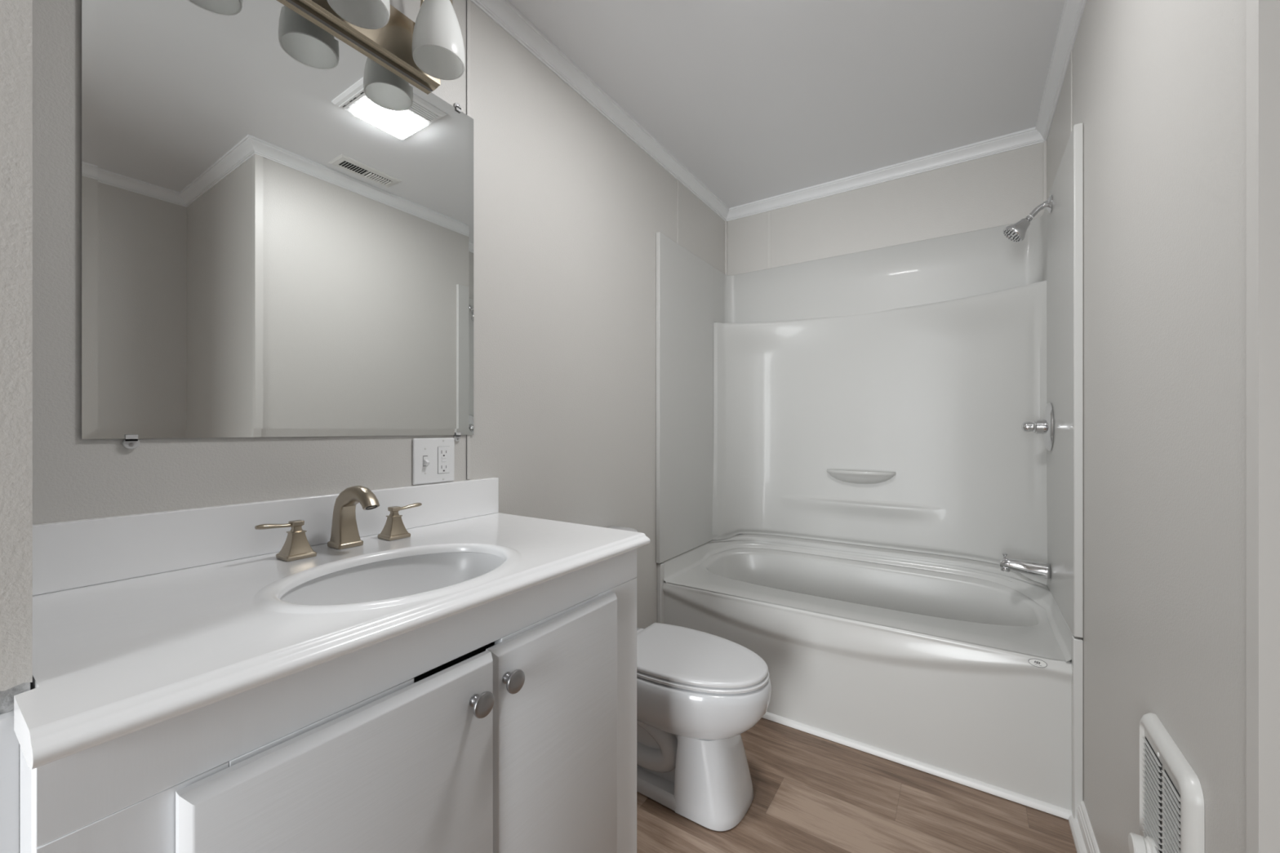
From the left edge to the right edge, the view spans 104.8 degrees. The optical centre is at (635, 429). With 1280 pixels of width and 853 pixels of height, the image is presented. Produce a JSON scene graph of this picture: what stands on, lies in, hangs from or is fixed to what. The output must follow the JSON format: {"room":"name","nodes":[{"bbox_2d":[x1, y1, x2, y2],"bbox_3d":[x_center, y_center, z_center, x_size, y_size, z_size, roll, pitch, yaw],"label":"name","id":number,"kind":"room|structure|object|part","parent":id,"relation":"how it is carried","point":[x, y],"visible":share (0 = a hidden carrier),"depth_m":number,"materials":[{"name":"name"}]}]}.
{"room":"bathroom","nodes":[
{"label":"bathroom","id":0,"kind":"room"},
{"bbox_2d":[0,0,32,852],"bbox_3d":[-1.078,-0.052,0.100,0.497,2.295,1.168,0,0,34],"label":"wall","id":1,"kind":"structure","parent":0,"point":[15,15],"depth_m":0.44,"materials":[{"name":"grey paint"}]},
{"bbox_2d":[32,0,724,628],"bbox_3d":[-0.203,-0.052,1.767,0.100,2.295,2.577,0,0,34],"label":"wall","id":2,"kind":"structure","parent":0,"point":[569,211],"depth_m":1.43,"materials":[{"name":"grey paint"}]},
{"bbox_2d":[122,435,139,448],"bbox_3d":[-0.797,0.020,0.779,0.009,0.023,0.019,0,0,34],"label":"mirror clip","id":3,"kind":"object","parent":2,"relation":"attached to","point":[131,442],"visible":1,"depth_m":0.78,"materials":[{"name":"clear plastic"}]},
{"bbox_2d":[32,477,498,595],"bbox_3d":[-0.629,0.184,1.023,0.019,0.098,0.861,0,0,34],"label":"backsplash","id":4,"kind":"structure","parent":2,"relation":"attached to","point":[77,553],"depth_m":0.84,"materials":[{"name":"white paint"}]},
{"bbox_2d":[80,0,473,439],"bbox_3d":[-0.632,-0.409,1.030,0.006,0.847,0.706,0,0,34],"label":"wall mirror","id":5,"kind":"object","parent":2,"relation":"attached to","point":[277,218],"visible":1,"depth_m":0.93,"materials":[{"name":"white mirror"}]},
{"bbox_2d":[291,0,465,90],"bbox_3d":[-0.567,-0.937,0.984,0.164,0.212,0.476,0,0,34],"label":"vanity light","id":6,"kind":"object","parent":2,"relation":"attached to","point":[429,50],"visible":1,"depth_m":1.08,"materials":[{"name":"white glass"}]},
{"bbox_3d":[-0.545,-0.901,0.969,0.112,0.140,0.112,0,0,34],"label":"lamp shade","id":7,"kind":"part","parent":6,"relation":"part of","materials":[{"name":"white glass"}]},
{"bbox_3d":[-0.446,-0.901,1.118,0.112,0.140,0.112,0,0,34],"label":"lamp shade","id":8,"kind":"part","parent":6,"relation":"part of","materials":[{"name":"white glass"}]},
{"bbox_2d":[412,437,454,484],"bbox_3d":[-0.495,0.078,1.222,0.019,0.112,0.114,0,0,34],"label":"outlet plate","id":9,"kind":"object","parent":2,"relation":"attached to","point":[433,459],"visible":1,"depth_m":1.22,"materials":[{"name":"white plastic"}]},
{"bbox_2d":[437,446,449,473],"bbox_3d":[-0.484,0.078,1.244,0.002,0.066,0.033,0,0,34],"label":"outlet","id":10,"kind":"object","parent":9,"relation":"attached to","point":[443,452],"depth_m":1.24,"materials":[{"name":"white plastic"}]},
{"bbox_2d":[453,432,461,441],"bbox_3d":[-0.462,0.020,1.281,0.009,0.023,0.019,0,0,34],"label":"mirror clip","id":11,"kind":"object","parent":2,"relation":"attached to","point":[457,437],"visible":1,"depth_m":1.28,"materials":[{"name":"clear plastic"}]},
{"bbox_2d":[453,102,461,112],"bbox_3d":[-0.462,-0.838,1.282,0.009,0.023,0.019,0,0,34],"label":"mirror clip","id":12,"kind":"object","parent":2,"relation":"attached to","point":[456,104],"visible":1,"depth_m":1.28,"materials":[{"name":"white plastic"}]},
{"bbox_2d":[466,0,470,479],"bbox_3d":[-0.445,-0.507,1.313,0.002,1.281,0.011,0,0,34],"label":"trim","id":13,"kind":"structure","parent":2,"relation":"attached to","point":[468,1],"depth_m":1.31,"materials":[{"name":"grey plastic"}]},
{"bbox_2d":[470,0,728,221],"bbox_3d":[-0.173,-1.174,1.687,0.038,0.052,2.477,0,0,34],"label":"trim","id":14,"kind":"structure","parent":2,"relation":"attached to","point":[504,14],"depth_m":1.70,"materials":[{"name":"white paint"}]},
{"bbox_2d":[507,0,1065,208],"bbox_3d":[0.424,-1.250,0.586,2.456,0.100,3.845,0,0,34],"label":"ceiling","id":15,"kind":"structure","parent":0,"point":[758,100],"depth_m":1.66,"materials":[{"name":"white paint"}]},
{"bbox_2d":[636,717,1076,852],"bbox_3d":[-0.159,1.145,-0.287,2.456,0.100,5.945,0,0,34],"label":"floor","id":16,"kind":"structure","parent":0,"point":[812,793],"depth_m":1.40,"materials":[{"name":"wood"}]},
{"bbox_2d":[19,549,636,852],"bbox_3d":[-0.418,0.679,0.872,0.537,0.832,0.864,0,0,34],"label":"vanity cabinet","id":17,"kind":"object","parent":16,"relation":"on","point":[508,724],"visible":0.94,"depth_m":0.64,"materials":[{"name":"white paint"}]},
{"bbox_2d":[13,477,650,769],"bbox_3d":[-0.425,0.249,0.879,0.518,0.227,0.876,0,0,34],"label":"countertop","id":18,"kind":"structure","parent":17,"relation":"on","point":[140,621],"depth_m":0.71,"materials":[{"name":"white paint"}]},
{"bbox_2d":[254,520,316,561],"bbox_3d":[-0.629,0.199,0.884,0.049,0.068,0.086,0,0,34],"label":"handle","id":19,"kind":"object","parent":18,"relation":"on","point":[296,546],"visible":1,"depth_m":0.89,"materials":[{"name":"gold metal"}]},
{"bbox_3d":[-0.633,0.175,0.878,0.020,0.020,0.072,0,0,34],"label":"lever","id":20,"kind":"part","parent":19,"relation":"part of","materials":[{"name":"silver metal"}]},
{"bbox_2d":[327,485,379,549],"bbox_3d":[-0.546,0.171,0.963,0.134,0.123,0.048,0,0,34],"label":"faucet spout","id":21,"kind":"object","parent":18,"relation":"on","point":[344,534],"visible":1,"depth_m":0.97,"materials":[{"name":"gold metal"}]},
{"bbox_2d":[280,551,505,604],"bbox_3d":[-0.378,0.303,0.814,0.275,0.119,0.361,0,0,34],"label":"basin","id":22,"kind":"object","parent":18,"relation":"in","point":[374,577],"depth_m":0.91,"materials":[{"name":"white ceramic"}]},
{"bbox_2d":[377,502,422,540],"bbox_3d":[-0.509,0.199,1.077,0.049,0.068,0.086,0,0,34],"label":"handle","id":23,"kind":"object","parent":18,"relation":"on","point":[394,528],"visible":1,"depth_m":1.05,"materials":[{"name":"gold metal"}]},
{"bbox_3d":[-0.505,0.175,1.083,0.020,0.020,0.072,0,0,34],"label":"lever","id":24,"kind":"part","parent":23,"relation":"part of","materials":[{"name":"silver metal"}]},
{"bbox_3d":[-0.320,0.674,0.601,0.019,0.672,0.356,0,0,35],"label":"door","id":25,"kind":"part","parent":17,"relation":"part of","materials":[{"name":"white paint"}]},
{"bbox_3d":[-0.223,0.391,0.705,0.025,0.035,0.035,0,0,34],"label":"knob","id":26,"kind":"part","parent":17,"relation":"part of","materials":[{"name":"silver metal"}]},
{"bbox_3d":[-0.191,0.387,0.761,0.025,0.035,0.035,0,0,34],"label":"knob","id":27,"kind":"part","parent":17,"relation":"part of","materials":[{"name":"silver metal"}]},
{"bbox_3d":[-0.133,0.675,0.888,0.019,0.672,0.323,0,0,34],"label":"door","id":28,"kind":"part","parent":17,"relation":"part of","materials":[{"name":"white paint"}]},
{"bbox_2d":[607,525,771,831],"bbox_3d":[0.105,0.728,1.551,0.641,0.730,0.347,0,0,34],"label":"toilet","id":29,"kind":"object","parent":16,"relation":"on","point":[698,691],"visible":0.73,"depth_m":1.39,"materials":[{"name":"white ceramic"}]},
{"bbox_3d":[-0.094,0.382,1.684,0.162,0.038,0.330,0,0,34],"label":"tank lid","id":30,"kind":"part","parent":29,"relation":"part of","materials":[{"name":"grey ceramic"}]},
{"bbox_3d":[0.176,0.691,1.504,0.453,0.019,0.333,0,0,34],"label":"lid","id":31,"kind":"part","parent":29,"relation":"part of","materials":[{"name":"white plastic"}]},
{"bbox_3d":[0.176,0.707,1.504,0.458,0.012,0.336,0,0,34],"label":"seat","id":32,"kind":"part","parent":29,"relation":"part of","materials":[{"name":"white plastic"}]},
{"bbox_3d":[0.144,0.800,1.525,0.547,0.166,0.347,0,0,34],"label":"bowl","id":33,"kind":"part","parent":29,"relation":"part of","materials":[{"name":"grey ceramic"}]},
{"bbox_2d":[657,540,1083,818],"bbox_3d":[0.845,0.835,2.011,1.371,0.520,0.670,0,0,34],"label":"bathtub","id":34,"kind":"object","parent":16,"relation":"on","point":[969,673],"visible":0.95,"depth_m":1.71,"materials":[{"name":"grey plastic"}]},
{"bbox_2d":[762,711,1072,819],"bbox_3d":[0.670,1.083,1.751,1.371,0.020,0.017,0,0,34],"label":"trim","id":35,"kind":"structure","parent":34,"relation":"attached to","point":[1042,806],"depth_m":1.57,"materials":[{"name":"white wood"}]},
{"bbox_2d":[727,142,1043,573],"bbox_3d":[1.097,-0.052,2.388,1.372,2.295,0.100,0,0,34],"label":"wall","id":36,"kind":"structure","parent":0,"point":[1002,188],"depth_m":2.26,"materials":[{"name":"grey paint"}]},
{"bbox_2d":[724,221,727,275],"bbox_3d":[0.500,-0.996,2.719,0.012,0.304,0.012,0,0,34],"label":"trim","id":37,"kind":"structure","parent":36,"relation":"attached to","point":[726,222],"depth_m":2.71,"materials":[{"name":"grey plastic"}]},
{"bbox_2d":[767,210,770,268],"bbox_3d":[0.703,-0.995,2.590,0.016,0.306,0.002,0,0,34],"label":"trim","id":38,"kind":"structure","parent":36,"relation":"attached to","point":[769,211],"depth_m":2.59,"materials":[{"name":"grey plastic"}]},
{"bbox_2d":[656,122,1083,638],"bbox_3d":[0.862,-0.134,2.038,1.371,1.416,0.742,0,0,34],"label":"tub surround","id":39,"kind":"object","parent":36,"relation":"attached to","point":[877,402],"visible":0.99,"depth_m":2.21,"materials":[{"name":"white plastic"}]},
{"bbox_3d":[0.245,-0.134,2.330,0.020,1.415,0.543,0,0,34],"label":"panel","id":40,"kind":"part","parent":39,"relation":"part of","materials":[{"name":"grey plastic"}]},
{"bbox_3d":[1.044,0.226,2.302,0.300,0.064,0.070,0,0,34],"label":"soap dish","id":41,"kind":"part","parent":39,"relation":"part of","materials":[{"name":"grey plastic"}]},
{"bbox_3d":[1.006,0.011,2.253,1.334,1.123,0.218,0,0,34],"label":"panel","id":42,"kind":"part","parent":39,"relation":"part of","materials":[{"name":"grey plastic"}]},
{"bbox_2d":[999,552,1051,578],"bbox_3d":[1.397,0.490,1.772,0.145,0.073,0.051,0,0,34],"label":"tub spout","id":43,"kind":"object","parent":39,"relation":"attached to","point":[1042,570],"visible":1,"depth_m":1.75,"materials":[{"name":"silver metal"}]},
{"bbox_2d":[1000,566,1009,572],"bbox_3d":[1.352,0.510,1.803,0.031,0.017,0.030,0,0,34],"label":"outlet","id":44,"kind":"object","parent":43,"relation":"attached to","point":[1006,569],"depth_m":1.79,"materials":[{"name":"silver metal"}]},
{"bbox_2d":[1002,195,1053,242],"bbox_3d":[1.378,-0.738,1.732,0.140,0.145,0.074,0,0,28],"label":"shower head","id":45,"kind":"object","parent":39,"relation":"attached to","point":[1015,232],"visible":1,"depth_m":1.72},
{"bbox_3d":[1.411,-0.766,1.724,0.063,0.050,0.021,0,0,27],"label":"arm","id":46,"kind":"part","parent":45,"relation":"part of","materials":[{"name":"silver metal"}]},
{"bbox_2d":[1021,402,1053,450],"bbox_3d":[1.418,-0.009,1.746,0.081,0.170,0.170,0,0,34],"label":"mixing valve","id":47,"kind":"object","parent":39,"relation":"attached to","point":[1045,426],"visible":1,"depth_m":1.71,"materials":[{"name":"silver metal"}]},
{"bbox_3d":[1.401,-0.009,1.758,0.039,0.046,0.046,0,0,34],"label":"knob","id":48,"kind":"part","parent":47,"relation":"part of","materials":[{"name":"silver metal"}]},
{"bbox_3d":[1.369,-0.134,1.580,0.021,1.415,0.542,0,0,34],"label":"panel","id":49,"kind":"part","parent":39,"relation":"part of","materials":[{"name":"grey plastic"}]},
{"bbox_2d":[725,127,1044,221],"bbox_3d":[1.058,-1.174,2.331,1.372,0.052,0.038,0,0,34],"label":"trim","id":50,"kind":"structure","parent":36,"relation":"attached to","point":[1030,136],"depth_m":2.24,"materials":[{"name":"white paint"}]},
{"bbox_2d":[1043,140,1046,212],"bbox_3d":[1.632,-0.996,1.964,0.011,0.304,0.011,0,0,34],"label":"trim","id":51,"kind":"structure","parent":36,"relation":"attached to","point":[1045,141],"depth_m":1.96,"materials":[{"name":"grey plastic"}]},
{"bbox_2d":[1046,0,1246,852],"bbox_3d":[1.232,-0.052,1.266,0.100,2.295,1.815,0,0,34],"label":"wall","id":52,"kind":"structure","parent":0,"point":[1159,86],"depth_m":0.80,"materials":[{"name":"grey paint"}]},
{"bbox_2d":[1035,0,1086,140],"bbox_3d":[1.136,-1.174,1.247,0.038,0.052,1.753,0,0,34],"label":"trim","id":53,"kind":"structure","parent":52,"relation":"attached to","point":[1073,10],"depth_m":1.57,"materials":[{"name":"white paint"}]},
{"bbox_2d":[1070,50,1072,133],"bbox_3d":[1.326,-0.995,1.499,0.003,0.306,0.016,0,0,34],"label":"trim","id":54,"kind":"structure","parent":52,"relation":"attached to","point":[1071,53],"depth_m":1.49,"materials":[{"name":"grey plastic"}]},
{"bbox_2d":[1068,800,1100,852],"bbox_3d":[0.940,1.058,0.947,0.030,0.075,1.019,0,0,34],"label":"baseboard","id":55,"kind":"structure","parent":52,"relation":"attached to","point":[1084,839],"depth_m":1.29,"materials":[{"name":"white wood"}]},
{"bbox_2d":[1128,712,1204,852],"bbox_3d":[0.819,0.683,0.776,0.042,0.395,0.230,0,0,34],"label":"wall heater","id":56,"kind":"object","parent":52,"relation":"attached to","point":[1172,806],"visible":1,"depth_m":0.76,"materials":[{"name":"beige metal"}]},
{"bbox_3d":[0.833,0.690,0.808,0.030,0.044,0.044,0,0,34],"label":"thermostat knob","id":57,"kind":"part","parent":56,"relation":"part of","materials":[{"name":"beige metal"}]},
{"bbox_2d":[1246,0,1279,852],"bbox_3d":[0.700,-0.026,0.542,0.028,2.243,0.028,0,0,34],"label":"trim","id":58,"kind":"structure","parent":52,"relation":"attached to","point":[1263,16],"depth_m":0.54,"materials":[{"name":"grey plastic"}]}
]}

